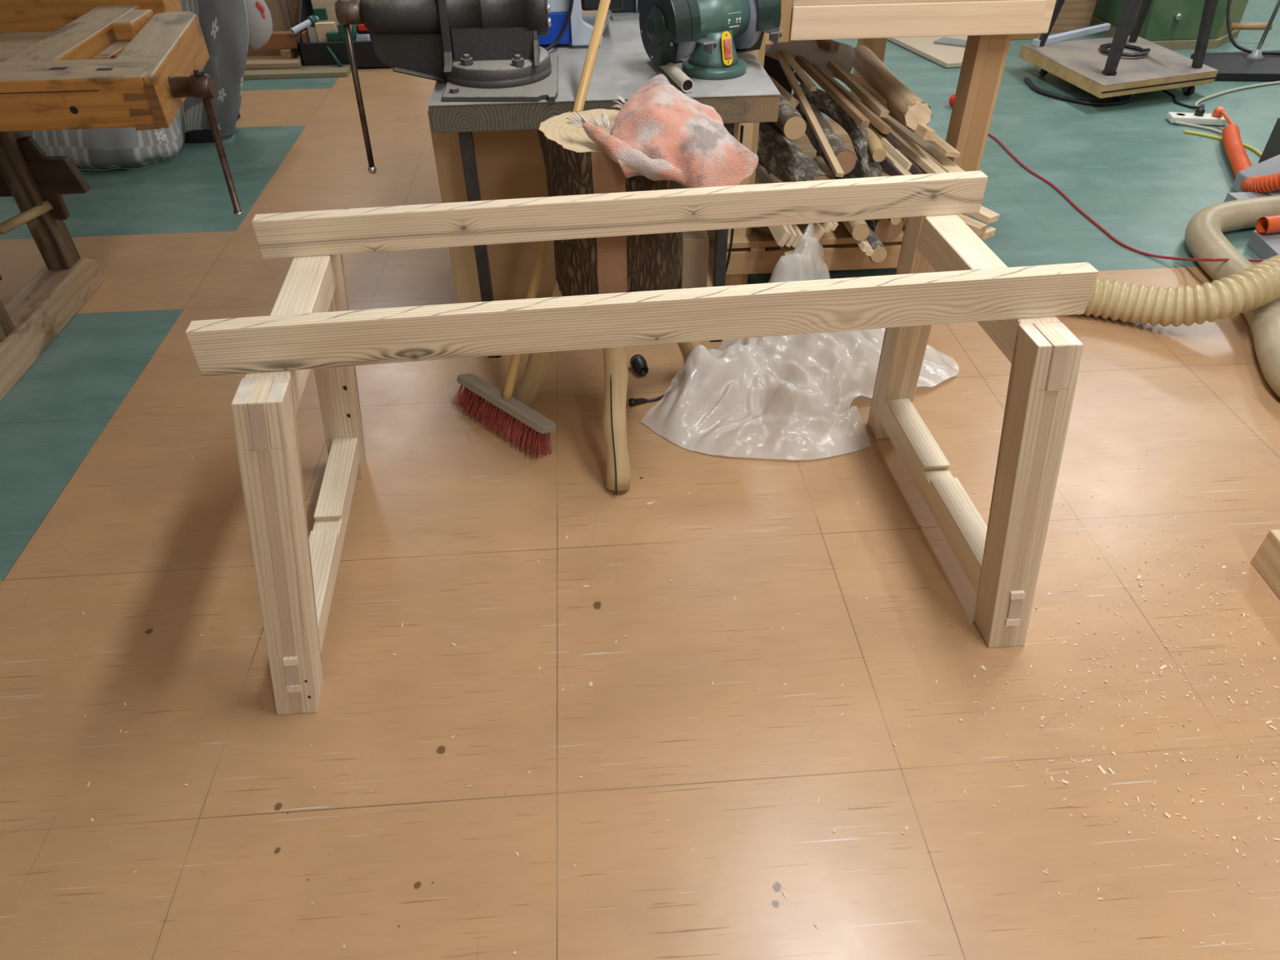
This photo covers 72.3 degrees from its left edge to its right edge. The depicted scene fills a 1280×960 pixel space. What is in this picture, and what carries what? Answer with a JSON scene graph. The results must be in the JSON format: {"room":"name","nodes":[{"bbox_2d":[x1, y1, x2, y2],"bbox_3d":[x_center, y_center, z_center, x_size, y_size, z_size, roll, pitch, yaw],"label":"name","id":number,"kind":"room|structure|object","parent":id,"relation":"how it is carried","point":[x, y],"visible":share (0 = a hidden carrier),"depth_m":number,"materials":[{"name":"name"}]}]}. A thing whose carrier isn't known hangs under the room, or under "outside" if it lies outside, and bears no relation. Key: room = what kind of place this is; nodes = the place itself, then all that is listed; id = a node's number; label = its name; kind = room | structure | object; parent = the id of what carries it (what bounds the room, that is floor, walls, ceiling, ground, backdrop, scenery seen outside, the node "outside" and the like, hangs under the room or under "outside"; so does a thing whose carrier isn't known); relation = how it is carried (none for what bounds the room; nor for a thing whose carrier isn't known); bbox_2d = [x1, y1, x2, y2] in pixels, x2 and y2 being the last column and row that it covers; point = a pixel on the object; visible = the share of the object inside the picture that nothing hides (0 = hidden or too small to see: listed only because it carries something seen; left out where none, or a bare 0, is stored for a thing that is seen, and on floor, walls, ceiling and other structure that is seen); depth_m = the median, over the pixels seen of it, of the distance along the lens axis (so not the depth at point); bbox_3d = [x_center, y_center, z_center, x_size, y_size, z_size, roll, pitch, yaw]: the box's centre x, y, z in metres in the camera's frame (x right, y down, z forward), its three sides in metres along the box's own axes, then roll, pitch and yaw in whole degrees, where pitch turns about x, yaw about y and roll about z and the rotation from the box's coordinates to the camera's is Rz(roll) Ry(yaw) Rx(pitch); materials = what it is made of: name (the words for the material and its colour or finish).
{"room":"woodworking workshop","nodes":[
{"label":"woodworking workshop","id":0,"kind":"room"},
{"bbox_2d":[0,0,1279,959],"bbox_3d":[1.030,-0.510,2.936,11.600,0.001,10.200,-3,40,-3],"label":"floor","id":1,"kind":"structure","parent":0,"point":[99,498],"depth_m":1.92,"materials":[{"name":"orange plastic"}]},
{"bbox_2d":[0,0,243,401],"bbox_3d":[-2.054,-0.869,2.702,1.764,0.905,1.345,-3,40,-3],"label":"bench","id":2,"kind":"object","parent":1,"relation":"on","point":[65,64],"visible":1,"depth_m":2.67,"materials":[{"name":"brown wood"}]},
{"bbox_2d":[23,0,272,169],"bbox_3d":[-2.415,-2.026,4.093,1.328,0.904,0.794,-3,40,-3],"label":"cover","id":3,"kind":"object","parent":1,"relation":"on","point":[229,28],"visible":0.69,"depth_m":4.09,"materials":[{"name":"fabric"}]},
{"bbox_2d":[255,0,265,18],"bbox_3d":[-1.789,-2.210,4.125,0.047,0.081,0.020,-3,40,-3],"label":"flower","id":4,"kind":"object","parent":3,"relation":"on","point":[260,6],"depth_m":4.12,"materials":[{"name":"red fabric"}]},
{"bbox_2d":[247,0,299,56],"bbox_3d":[-2.427,-3.108,5.352,0.620,0.950,0.080,-3,40,-3],"label":"wall panel","id":5,"kind":"object","parent":1,"relation":"on","point":[284,13],"visible":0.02,"depth_m":5.51,"materials":[{"name":"brown wood"}]},
{"bbox_2d":[243,64,351,79],"bbox_3d":[-2.330,-2.463,5.299,1.140,0.028,0.200,-3,40,-3],"label":"board","id":6,"kind":"object","parent":1,"relation":"on","point":[315,71],"visible":0.33,"depth_m":5.25,"materials":[{"name":"brown wood"}]},
{"bbox_2d":[244,58,302,69],"bbox_3d":[-2.485,-2.519,5.319,0.840,0.030,0.100,-3,40,-3],"label":"plank","id":7,"kind":"object","parent":6,"relation":"on","point":[272,63],"visible":0.44,"depth_m":5.30,"materials":[{"name":"wood"}]},
{"bbox_2d":[280,48,299,59],"bbox_3d":[-2.166,-2.651,5.432,0.060,0.071,0.220,-3,40,-3],"label":"block","id":8,"kind":"object","parent":7,"relation":"on","point":[285,53],"visible":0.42,"depth_m":5.35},
{"bbox_3d":[-2.865,-2.614,5.397,0.060,0.071,0.220,-3,40,-3],"label":"block","id":9,"kind":"object","parent":7,"relation":"on","visible":0},
{"bbox_2d":[248,31,309,49],"bbox_3d":[-2.499,-2.678,5.345,0.930,0.085,0.070,-2,40,-1],"label":"timber beam","id":10,"kind":"structure","parent":9,"relation":"on","point":[278,39],"depth_m":5.33,"materials":[{"name":"wood"}]},
{"bbox_2d":[231,253,365,715],"bbox_3d":[-0.701,-0.062,1.877,0.177,0.700,0.836,-5,40,-5],"label":"frame","id":11,"kind":"object","parent":1,"relation":"on","point":[296,572],"visible":0.9,"depth_m":1.67,"materials":[{"name":"brown wood"}]},
{"bbox_2d":[251,170,987,258],"bbox_3d":[-0.013,-0.567,1.862,1.543,0.081,0.040,-5,40,-6],"label":"rail","id":12,"kind":"object","parent":11,"relation":"on","point":[461,224],"visible":1,"depth_m":1.84,"materials":[{"name":"wood"}]},
{"bbox_2d":[185,262,1098,376],"bbox_3d":[0.037,-0.282,1.518,1.552,0.085,0.039,-5,40,-5],"label":"rail","id":13,"kind":"object","parent":11,"relation":"on","point":[312,340],"visible":1,"depth_m":1.50,"materials":[{"name":"brown wood"}]},
{"bbox_2d":[297,0,391,69],"bbox_3d":[-1.789,-2.879,5.421,0.585,0.500,0.520,-3,40,-3],"label":"bin","id":14,"kind":"object","parent":1,"relation":"on","point":[311,54],"visible":0.34,"depth_m":5.33,"materials":[{"name":"black"}]},
{"bbox_2d":[289,8,328,34],"bbox_3d":[-1.994,-2.762,5.273,0.075,0.105,0.265,30,49,31],"label":"clamp","id":15,"kind":"object","parent":14,"relation":"in","point":[320,14],"visible":1,"depth_m":5.28,"materials":[{"name":"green plastic"}]},
{"bbox_2d":[306,26,318,42],"bbox_3d":[-1.989,-2.669,5.381,0.050,0.208,0.040,-3,40,-3],"label":"offcut","id":16,"kind":"object","parent":14,"relation":"in","point":[312,32],"visible":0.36,"depth_m":5.32,"materials":[{"name":"beige wood"}]},
{"bbox_2d":[314,22,337,42],"bbox_3d":[-1.901,-2.670,5.362,0.115,0.233,0.040,-3,40,-3],"label":"offcut","id":17,"kind":"object","parent":14,"relation":"in","point":[322,28],"visible":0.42,"depth_m":5.29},
{"bbox_2d":[311,0,357,34],"bbox_3d":[-1.913,-3.006,5.394,0.240,0.707,0.020,-3,40,-3],"label":"offcut","id":18,"kind":"object","parent":14,"relation":"in","point":[329,5],"visible":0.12,"depth_m":5.44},
{"bbox_2d":[323,24,346,67],"bbox_3d":[-1.841,-2.614,5.301,0.147,0.232,0.124,-3,40,-3],"label":"clamp","id":19,"kind":"object","parent":14,"relation":"in","point":[339,36],"visible":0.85,"depth_m":5.29,"materials":[{"name":"teal"}]},
{"bbox_2d":[351,24,370,40],"bbox_3d":[-1.712,-2.698,5.346,0.157,0.197,0.078,-3,40,-3],"label":"clamp","id":20,"kind":"object","parent":14,"relation":"in","point":[355,37],"visible":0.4,"depth_m":5.32,"materials":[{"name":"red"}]},
{"bbox_2d":[427,108,555,303],"bbox_3d":[-0.356,-0.982,2.974,0.550,0.700,0.538,-3,40,-3],"label":"cardboard box","id":21,"kind":"object","parent":1,"relation":"on","point":[510,164],"visible":0.15,"depth_m":2.70,"materials":[{"name":"cardboard"}]},
{"bbox_2d":[451,0,610,457],"bbox_3d":[-0.192,-0.686,2.340,0.675,1.078,0.380,-33,50,-33],"label":"broom","id":22,"kind":"object","parent":1,"relation":"on","point":[486,399],"visible":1,"depth_m":2.43,"materials":[{"name":"brown wood"}]},
{"bbox_2d":[427,13,780,358],"bbox_3d":[-0.122,-1.023,2.954,0.936,0.786,0.990,-3,40,-3],"label":"bench","id":23,"kind":"object","parent":1,"relation":"on","point":[623,65],"visible":0.24,"depth_m":2.40,"materials":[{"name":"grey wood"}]},
{"bbox_2d":[334,0,558,173],"bbox_3d":[-0.521,-1.110,2.468,0.585,0.494,0.426,-3,40,-3],"label":"bench vise","id":24,"kind":"object","parent":23,"relation":"on","point":[486,51],"visible":1,"depth_m":2.36,"materials":[{"name":"metal"}]},
{"bbox_2d":[544,0,573,51],"bbox_3d":[-0.262,-1.421,2.570,0.180,0.320,0.018,-18,43,-19],"label":"cable","id":25,"kind":"object","parent":23,"relation":"on","point":[554,43],"visible":0.67,"depth_m":2.64,"materials":[{"name":"black plastic"}]},
{"bbox_2d":[538,0,622,47],"bbox_3d":[-0.241,-1.613,2.722,0.360,0.420,0.375,-3,40,-3],"label":"machine","id":26,"kind":"object","parent":23,"relation":"on","point":[579,30],"visible":0.37,"depth_m":2.69,"materials":[{"name":"blue plastic"}]},
{"bbox_2d":[607,0,640,20],"bbox_3d":[-0.032,-1.644,3.006,0.170,0.099,0.110,-3,40,-3],"label":"tray","id":27,"kind":"object","parent":23,"relation":"on","point":[630,9],"visible":0.46,"depth_m":3.02,"materials":[{"name":"grey paint"}]},
{"bbox_2d":[657,62,693,92],"bbox_3d":[0.085,-1.162,2.474,0.035,0.035,0.344,-10,41,-11],"label":"pipe","id":28,"kind":"object","parent":23,"relation":"on","point":[671,69],"visible":0.72,"depth_m":2.38,"materials":[{"name":"beige"}]},
{"bbox_2d":[639,0,784,79],"bbox_3d":[0.204,-1.276,2.458,0.392,0.233,0.237,-20,44,-22],"label":"grinder","id":29,"kind":"object","parent":23,"relation":"on","point":[711,33],"visible":1,"depth_m":2.42,"materials":[{"name":"green paint"}]},
{"bbox_2d":[720,31,733,65],"bbox_3d":[0.241,-1.198,2.433,0.032,0.084,0.025,-20,44,-22],"label":"switch plate","id":30,"kind":"object","parent":29,"relation":"attached to","point":[726,46],"depth_m":2.43,"materials":[{"name":"yellow plastic"}]},
{"bbox_2d":[511,108,699,494],"bbox_3d":[0.002,-0.520,2.319,0.595,0.824,0.544,-27,46,-28],"label":"chopping block","id":31,"kind":"object","parent":1,"relation":"on","point":[575,165],"visible":0.48,"depth_m":2.13,"materials":[{"name":"brown wood"}]},
{"bbox_2d":[565,74,758,188],"bbox_3d":[0.057,-0.777,1.990,0.341,0.175,0.384,-33,49,-32],"label":"towel","id":32,"kind":"object","parent":31,"relation":"on","point":[660,132],"visible":0.94,"depth_m":1.91,"materials":[{"name":"fabric"}]},
{"bbox_2d":[630,354,648,375],"bbox_3d":[0.000,-0.356,2.726,0.049,0.049,0.063,-14,42,-15],"label":"adapter","id":33,"kind":"object","parent":1,"relation":"on","point":[637,362],"visible":1,"depth_m":2.71,"materials":[{"name":"black plastic"}]},
{"bbox_2d":[48,438,1279,959],"bbox_3d":[0.220,0.404,1.850,2.942,0.003,1.717,-3,40,-3],"label":"wood shavings","id":34,"kind":"object","parent":1,"relation":"on","point":[1224,566],"visible":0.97,"depth_m":1.76,"materials":[{"name":"beige"}]},
{"bbox_2d":[628,125,743,406],"bbox_3d":[0.123,-0.626,2.573,0.111,0.660,0.579,18,43,21],"label":"power cable","id":35,"kind":"object","parent":1,"relation":"on","point":[632,402],"visible":0.29,"depth_m":2.61,"materials":[{"name":"black plastic"}]},
{"bbox_2d":[675,186,705,288],"bbox_3d":[0.098,-0.785,2.997,0.233,0.360,0.240,-3,40,-3],"label":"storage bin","id":36,"kind":"object","parent":1,"relation":"on","point":[678,286],"visible":0.02,"depth_m":2.96,"materials":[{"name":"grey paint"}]},
{"bbox_2d":[675,230,705,288],"bbox_3d":[0.100,-0.777,3.004,0.219,0.340,0.220,-3,40,-3],"label":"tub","id":37,"kind":"object","parent":36,"relation":"in","point":[678,286],"depth_m":2.96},
{"bbox_2d":[680,231,708,288],"bbox_3d":[0.177,-0.668,2.903,0.083,0.300,0.065,-3,40,-3],"label":"carton","id":38,"kind":"object","parent":1,"relation":"on","point":[694,269],"visible":0.54,"depth_m":2.83,"materials":[{"name":"beige cardboard"}]},
{"bbox_2d":[640,223,958,460],"bbox_3d":[0.482,-0.397,2.548,0.667,0.327,0.898,28,48,30],"label":"plastic bag","id":39,"kind":"object","parent":1,"relation":"on","point":[788,397],"visible":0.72,"depth_m":2.51,"materials":[{"name":"white"}]},
{"bbox_2d":[724,0,1056,285],"bbox_3d":[0.723,-1.476,3.354,0.972,0.952,1.320,-3,40,-3],"label":"table","id":40,"kind":"object","parent":1,"relation":"on","point":[988,26],"visible":0.3,"depth_m":2.75,"materials":[{"name":"wood"}]},
{"bbox_2d":[764,55,793,136],"bbox_3d":[0.415,-1.630,3.621,0.360,0.458,0.330,-3,40,-3],"label":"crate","id":41,"kind":"object","parent":40,"relation":"on","point":[772,67],"visible":0.08,"depth_m":3.45,"materials":[{"name":"black"}]},
{"bbox_2d":[755,165,804,255],"bbox_3d":[0.447,-0.936,3.013,0.084,0.111,0.559,-5,40,-5],"label":"slat","id":42,"kind":"object","parent":40,"relation":"on","point":[786,251],"depth_m":2.83,"materials":[{"name":"brown wood"}]},
{"bbox_2d":[768,173,819,241],"bbox_3d":[0.509,-0.920,3.021,0.059,0.104,0.554,-5,40,-5],"label":"slat","id":43,"kind":"object","parent":40,"relation":"on","point":[802,227],"visible":0.2,"depth_m":2.89,"materials":[{"name":"brown wood"}]},
{"bbox_2d":[756,122,832,182],"bbox_3d":[0.470,-1.065,2.893,0.136,0.155,0.526,-17,43,-19],"label":"log","id":44,"kind":"object","parent":40,"relation":"on","point":[780,156],"visible":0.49,"depth_m":2.84,"materials":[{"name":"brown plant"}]},
{"bbox_2d":[773,92,806,140],"bbox_3d":[0.437,-1.271,2.931,0.079,0.096,0.655,-4,40,-4],"label":"log","id":45,"kind":"object","parent":44,"relation":"on","point":[790,122],"visible":0.45,"depth_m":2.68,"materials":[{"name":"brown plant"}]},
{"bbox_2d":[768,75,799,107],"bbox_3d":[0.474,-1.314,2.970,0.048,0.067,0.210,-12,41,-14],"label":"offcut","id":46,"kind":"object","parent":45,"relation":"on","point":[793,101],"visible":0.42,"depth_m":2.92,"materials":[{"name":"brown wood"}]},
{"bbox_2d":[727,118,905,248],"bbox_3d":[0.687,-1.230,3.517,0.870,0.024,1.260,-3,40,-3],"label":"shelf","id":47,"kind":"object","parent":40,"relation":"attached to","point":[758,237],"depth_m":3.05,"materials":[{"name":"brown wood"}]},
{"bbox_2d":[813,222,825,239],"bbox_3d":[0.542,-0.968,3.023,0.038,0.068,0.552,-5,40,-5],"label":"slat","id":48,"kind":"object","parent":40,"relation":"on","point":[820,230],"visible":0.24,"depth_m":2.82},
{"bbox_2d":[816,151,903,240],"bbox_3d":[0.788,-1.065,3.177,0.107,0.120,0.689,-5,40,-6],"label":"log","id":49,"kind":"object","parent":40,"relation":"on","point":[882,228],"visible":0.24,"depth_m":2.94,"materials":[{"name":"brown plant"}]},
{"bbox_2d":[851,162,901,225],"bbox_3d":[0.791,-1.044,3.068,0.040,0.051,0.683,-4,40,-4],"label":"stick","id":50,"kind":"object","parent":49,"relation":"on","point":[856,171],"visible":0.16,"depth_m":3.09,"materials":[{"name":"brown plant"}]},
{"bbox_2d":[842,221,887,262],"bbox_3d":[0.717,-0.962,3.099,0.115,0.094,0.730,-4,40,-3],"label":"log","id":51,"kind":"object","parent":40,"relation":"on","point":[879,255],"depth_m":2.84,"materials":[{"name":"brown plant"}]},
{"bbox_2d":[813,155,869,241],"bbox_3d":[0.698,-1.004,3.086,0.061,0.086,0.695,-2,40,-2],"label":"stick","id":52,"kind":"object","parent":51,"relation":"on","point":[860,229],"visible":0.41,"depth_m":2.82,"materials":[{"name":"wood"}]},
{"bbox_2d":[901,217,906,226],"bbox_3d":[0.934,-0.979,3.143,0.100,0.020,0.681,-10,40,-11],"label":"plank","id":53,"kind":"object","parent":40,"relation":"on","point":[904,219],"visible":0.02,"depth_m":3.04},
{"bbox_2d":[977,225,995,239],"bbox_3d":[1.000,-0.938,3.026,0.055,0.042,0.494,-27,46,-28],"label":"plank","id":54,"kind":"object","parent":53,"relation":"on","point":[989,232],"visible":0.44,"depth_m":2.88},
{"bbox_2d":[880,166,999,224],"bbox_3d":[1.022,-0.997,3.025,0.050,0.047,0.504,-23,45,-25],"label":"plank","id":55,"kind":"object","parent":54,"relation":"on","point":[985,215],"visible":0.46,"depth_m":2.88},
{"bbox_2d":[907,156,927,173],"bbox_3d":[0.905,-1.134,3.069,0.060,0.050,0.590,-10,42,-11],"label":"offcut","id":56,"kind":"object","parent":55,"relation":"on","point":[916,164],"visible":0.02,"depth_m":2.93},
{"bbox_2d":[884,148,912,175],"bbox_3d":[0.807,-1.151,2.994,0.052,0.051,0.662,-5,40,-5],"label":"offcut","id":57,"kind":"object","parent":56,"relation":"on","point":[888,155],"visible":0.02,"depth_m":2.83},
{"bbox_2d":[859,100,946,173],"bbox_3d":[0.874,-1.173,2.995,0.048,0.065,0.650,-9,41,-10],"label":"plank","id":58,"kind":"object","parent":56,"relation":"on","point":[917,156],"visible":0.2,"depth_m":2.88,"materials":[{"name":"wood"}]},
{"bbox_2d":[883,115,964,172],"bbox_3d":[0.941,-1.161,3.011,0.062,0.044,0.648,-9,41,-10],"label":"plank","id":59,"kind":"object","parent":56,"relation":"on","point":[934,154],"visible":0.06,"depth_m":2.93,"materials":[{"name":"wood"}]},
{"bbox_2d":[924,133,960,157],"bbox_3d":[0.929,-1.238,3.018,0.052,0.040,0.636,-8,40,-9],"label":"plank","id":60,"kind":"object","parent":59,"relation":"on","point":[938,143],"visible":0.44,"depth_m":2.81,"materials":[{"name":"brown wood"}]},
{"bbox_2d":[853,44,932,130],"bbox_3d":[0.876,-1.417,3.131,0.093,0.132,0.888,-1,40,0],"label":"log","id":61,"kind":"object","parent":60,"relation":"on","point":[908,107],"depth_m":2.94,"materials":[{"name":"brown wood"}]},
{"bbox_2d":[831,68,936,141],"bbox_3d":[0.814,-1.343,3.062,0.040,0.048,0.822,-9,41,-10],"label":"batten","id":62,"kind":"object","parent":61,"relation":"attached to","point":[926,132],"visible":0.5,"depth_m":2.91,"materials":[{"name":"brown wood"}]},
{"bbox_2d":[898,148,923,174],"bbox_3d":[0.809,-1.183,2.980,0.025,0.083,0.649,-9,41,-9],"label":"lath","id":63,"kind":"object","parent":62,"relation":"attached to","point":[913,169],"visible":0.22,"depth_m":2.77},
{"bbox_2d":[866,126,885,162],"bbox_3d":[0.750,-1.165,2.924,0.048,0.070,0.547,1,40,1],"label":"stick","id":64,"kind":"object","parent":63,"relation":"on","point":[875,146],"visible":0.49,"depth_m":2.73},
{"bbox_2d":[868,123,911,170],"bbox_3d":[0.726,-1.241,2.970,0.017,0.108,0.788,-10,41,-12],"label":"lath","id":65,"kind":"object","parent":64,"relation":"on","point":[896,154],"visible":0.45,"depth_m":2.77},
{"bbox_2d":[869,122,901,150],"bbox_3d":[0.737,-1.276,3.007,0.022,0.078,0.680,-9,41,-10],"label":"lath","id":66,"kind":"object","parent":65,"relation":"on","point":[890,139],"visible":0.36,"depth_m":2.79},
{"bbox_2d":[811,62,891,134],"bbox_3d":[0.709,-1.308,2.991,0.031,0.079,0.565,-11,41,-12],"label":"batten","id":67,"kind":"object","parent":66,"relation":"on","point":[878,123],"visible":0.74,"depth_m":2.92,"materials":[{"name":"wood"}]},
{"bbox_2d":[826,60,889,118],"bbox_3d":[0.749,-1.399,3.094,0.033,0.059,0.586,-7,40,-8],"label":"batten","id":68,"kind":"object","parent":66,"relation":"on","point":[873,103],"visible":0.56,"depth_m":3.03,"materials":[{"name":"brown wood"}]},
{"bbox_2d":[956,213,986,235],"bbox_3d":[0.965,-0.917,2.949,0.045,0.048,0.434,-29,47,-29],"label":"plank","id":69,"kind":"object","parent":54,"relation":"on","point":[979,228],"visible":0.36,"depth_m":2.83,"materials":[{"name":"brown wood"}]},
{"bbox_2d":[887,35,967,67],"bbox_3d":[1.939,-2.756,5.587,0.614,0.026,0.800,-3,40,-3],"label":"panel","id":70,"kind":"object","parent":1,"relation":"on","point":[946,55],"visible":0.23,"depth_m":5.52,"materials":[{"name":"beige"}]},
{"bbox_2d":[933,36,966,47],"bbox_3d":[2.067,-2.778,5.578,0.360,0.014,0.140,22,45,25],"label":"metal sheet","id":71,"kind":"object","parent":70,"relation":"on","point":[944,41],"visible":0.52,"depth_m":5.59,"materials":[{"name":"grey paint"}]},
{"bbox_2d":[867,213,1083,648],"bbox_3d":[0.720,-0.170,1.987,0.124,0.700,0.835,-5,40,-5],"label":"frame","id":72,"kind":"object","parent":1,"relation":"on","point":[1001,560],"visible":0.93,"depth_m":1.81,"materials":[{"name":"brown wood"}]},
{"bbox_2d":[1010,0,1096,39],"bbox_3d":[2.628,-3.414,5.690,0.770,0.900,0.500,-3,40,-3],"label":"base cabinet","id":73,"kind":"object","parent":1,"relation":"on","point":[1073,15],"visible":0.33,"depth_m":5.84,"materials":[{"name":"brown"}]},
{"bbox_2d":[1023,76,1133,106],"bbox_3d":[2.390,-2.142,4.854,0.593,0.023,0.288,23,45,26],"label":"hose","id":74,"kind":"object","parent":1,"relation":"on","point":[1026,79],"visible":0.98,"depth_m":4.75,"materials":[{"name":"black plastic"}]},
{"bbox_2d":[1018,35,1218,101],"bbox_3d":[2.699,-2.321,4.948,0.783,0.171,0.877,-7,40,-8],"label":"trolley","id":75,"kind":"object","parent":1,"relation":"on","point":[1081,64],"depth_m":4.81,"materials":[{"name":"brown wood"}]},
{"bbox_2d":[1031,22,1111,46],"bbox_3d":[2.599,-2.671,5.256,0.695,0.034,0.045,-23,45,-24],"label":"metal strip","id":76,"kind":"object","parent":75,"relation":"on","point":[1064,36],"visible":1,"depth_m":5.24,"materials":[{"name":"grey metal"}]},
{"bbox_2d":[1039,0,1217,75],"bbox_3d":[2.683,-2.587,4.774,0.609,0.542,0.655,-8,40,-9],"label":"stand","id":77,"kind":"object","parent":75,"relation":"on","point":[1130,8],"visible":1,"depth_m":4.64,"materials":[{"name":"metal"}]},
{"bbox_2d":[987,133,1264,262],"bbox_3d":[1.833,-1.297,3.770,0.375,0.129,1.911,-14,42,-16],"label":"cable","id":78,"kind":"object","parent":1,"relation":"on","point":[998,141],"visible":0.81,"depth_m":3.47,"materials":[{"name":"red plastic"}]},
{"bbox_2d":[1077,253,1279,326],"bbox_3d":[1.870,-0.640,2.883,1.126,0.258,0.337,-1,40,-1],"label":"hose","id":79,"kind":"object","parent":1,"relation":"on","point":[1256,286],"visible":0.84,"depth_m":2.80,"materials":[{"name":"plastic"}]},
{"bbox_2d":[1089,0,1272,49],"bbox_3d":[3.520,-3.362,5.537,0.926,1.000,0.770,-3,40,-3],"label":"machine","id":80,"kind":"object","parent":1,"relation":"on","point":[1171,24],"visible":0.81,"depth_m":5.53,"materials":[{"name":"paint"}]},
{"bbox_2d":[1161,89,1204,115],"bbox_3d":[2.903,-2.021,4.659,0.112,0.077,0.537,2,40,3],"label":"plug","id":81,"kind":"object","parent":1,"relation":"on","point":[1200,110],"visible":0.94,"depth_m":4.65,"materials":[{"name":"black plastic"}]},
{"bbox_2d":[1166,111,1227,134],"bbox_3d":[2.838,-1.798,4.424,0.270,0.037,0.249,6,40,8],"label":"power strip","id":82,"kind":"object","parent":1,"relation":"on","point":[1189,119],"visible":0.91,"depth_m":4.45,"materials":[{"name":"white plastic"}]},
{"bbox_2d":[1183,129,1262,156],"bbox_3d":[2.876,-1.573,4.174,0.125,0.016,0.617,-14,42,-15],"label":"cable","id":83,"kind":"object","parent":1,"relation":"on","point":[1254,149],"visible":0.56,"depth_m":4.30,"materials":[{"name":"yellow plastic"}]},
{"bbox_2d":[1185,195,1279,397],"bbox_3d":[2.162,-0.698,3.040,0.498,0.138,1.698,18,43,21],"label":"hose","id":84,"kind":"object","parent":1,"relation":"on","point":[1205,237],"visible":0.78,"depth_m":3.16,"materials":[{"name":"plastic"}]},
{"bbox_2d":[1190,0,1279,81],"bbox_3d":[3.621,-2.780,4.877,0.798,0.950,0.539,-3,40,-3],"label":"stand base","id":85,"kind":"object","parent":1,"relation":"on","point":[1242,66],"visible":0.8,"depth_m":5.12,"materials":[{"name":"black"}]},
{"bbox_2d":[1226,0,1279,55],"bbox_3d":[3.731,-2.945,5.074,0.531,0.853,0.210,30,48,31],"label":"cable","id":86,"kind":"object","parent":85,"relation":"on","point":[1234,43],"visible":0.87,"depth_m":5.29,"materials":[{"name":"black plastic"}]},
{"bbox_2d":[1194,80,1279,106],"bbox_3d":[3.569,-2.209,4.923,1.399,0.016,0.142,-16,42,-18],"label":"cable","id":87,"kind":"object","parent":1,"relation":"on","point":[1200,100],"visible":1,"depth_m":4.88,"materials":[{"name":"beige plastic"}]},
{"bbox_2d":[1211,106,1279,193],"bbox_3d":[2.838,-1.582,3.979,0.624,0.269,1.117,-3,40,-3],"label":"hose","id":88,"kind":"object","parent":1,"relation":"on","point":[1238,159],"visible":0.9,"depth_m":3.93,"materials":[{"name":"orange plastic"}]},
{"bbox_2d":[1223,117,1279,259],"bbox_3d":[2.830,-1.177,3.476,1.084,0.300,0.980,-3,40,-3],"label":"machine","id":89,"kind":"object","parent":1,"relation":"on","point":[1267,246],"visible":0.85,"depth_m":3.69,"materials":[{"name":"paint"}]},
{"bbox_2d":[1255,215,1279,234],"bbox_3d":[2.546,-0.987,3.337,0.388,0.071,0.064,-6,40,-7],"label":"pipe","id":90,"kind":"object","parent":89,"relation":"on","point":[1267,224],"visible":1,"depth_m":3.31,"materials":[{"name":"orange"}]},
{"bbox_2d":[1250,529,1279,598],"bbox_3d":[1.536,0.302,1.875,0.156,0.106,0.466,-1,40,-1],"label":"wood block","id":91,"kind":"object","parent":1,"relation":"on","point":[1266,560],"visible":1,"depth_m":2.02,"materials":[{"name":"wood"}]},
{"bbox_2d":[794,83,881,177],"bbox_3d":[0.676,-1.136,2.899,0.130,0.196,0.581,-12,41,-13],"label":"branch","id":92,"kind":"object","parent":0,"point":[820,99],"visible":0.55,"depth_m":2.87,"materials":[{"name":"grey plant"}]},
{"bbox_2d":[791,93,856,175],"bbox_3d":[0.594,-1.160,2.913,0.088,0.102,0.547,-5,40,-5],"label":"log","id":93,"kind":"object","parent":92,"relation":"on","point":[846,159],"visible":0.58,"depth_m":2.77,"materials":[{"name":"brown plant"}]},
{"bbox_2d":[775,51,844,177],"bbox_3d":[0.545,-1.257,2.917,0.025,0.166,0.908,-5,40,-5],"label":"lath","id":94,"kind":"object","parent":93,"relation":"on","point":[820,136],"visible":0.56,"depth_m":2.84,"materials":[{"name":"brown wood"}]},
{"bbox_2d":[781,49,817,91],"bbox_3d":[0.535,-1.469,3.081,0.020,0.059,0.484,-7,40,-7],"label":"lath","id":95,"kind":"object","parent":94,"relation":"on","point":[796,67],"visible":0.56,"depth_m":3.01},
{"bbox_2d":[794,55,870,127],"bbox_3d":[0.625,-1.386,3.035,0.031,0.079,0.780,-9,41,-9],"label":"lath","id":96,"kind":"object","parent":92,"relation":"on","point":[811,71],"visible":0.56,"depth_m":2.94,"materials":[{"name":"wood"}]},
{"bbox_2d":[794,71,904,176],"bbox_3d":[0.690,-1.216,2.968,0.020,0.128,0.821,-11,41,-12],"label":"lath","id":97,"kind":"object","parent":92,"relation":"on","point":[886,164],"visible":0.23,"depth_m":2.74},
{"bbox_2d":[764,40,855,79],"bbox_3d":[0.614,-1.589,3.237,0.384,0.237,0.123,-14,42,-16],"label":"log","id":98,"kind":"object","parent":97,"relation":"on","point":[845,56],"visible":0.34,"depth_m":3.21,"materials":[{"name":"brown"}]},
{"bbox_2d":[815,39,839,52],"bbox_3d":[0.644,-1.621,3.226,0.177,0.072,0.074,29,48,30],"label":"offcut","id":99,"kind":"object","parent":98,"relation":"on","point":[828,45],"visible":0.46,"depth_m":3.18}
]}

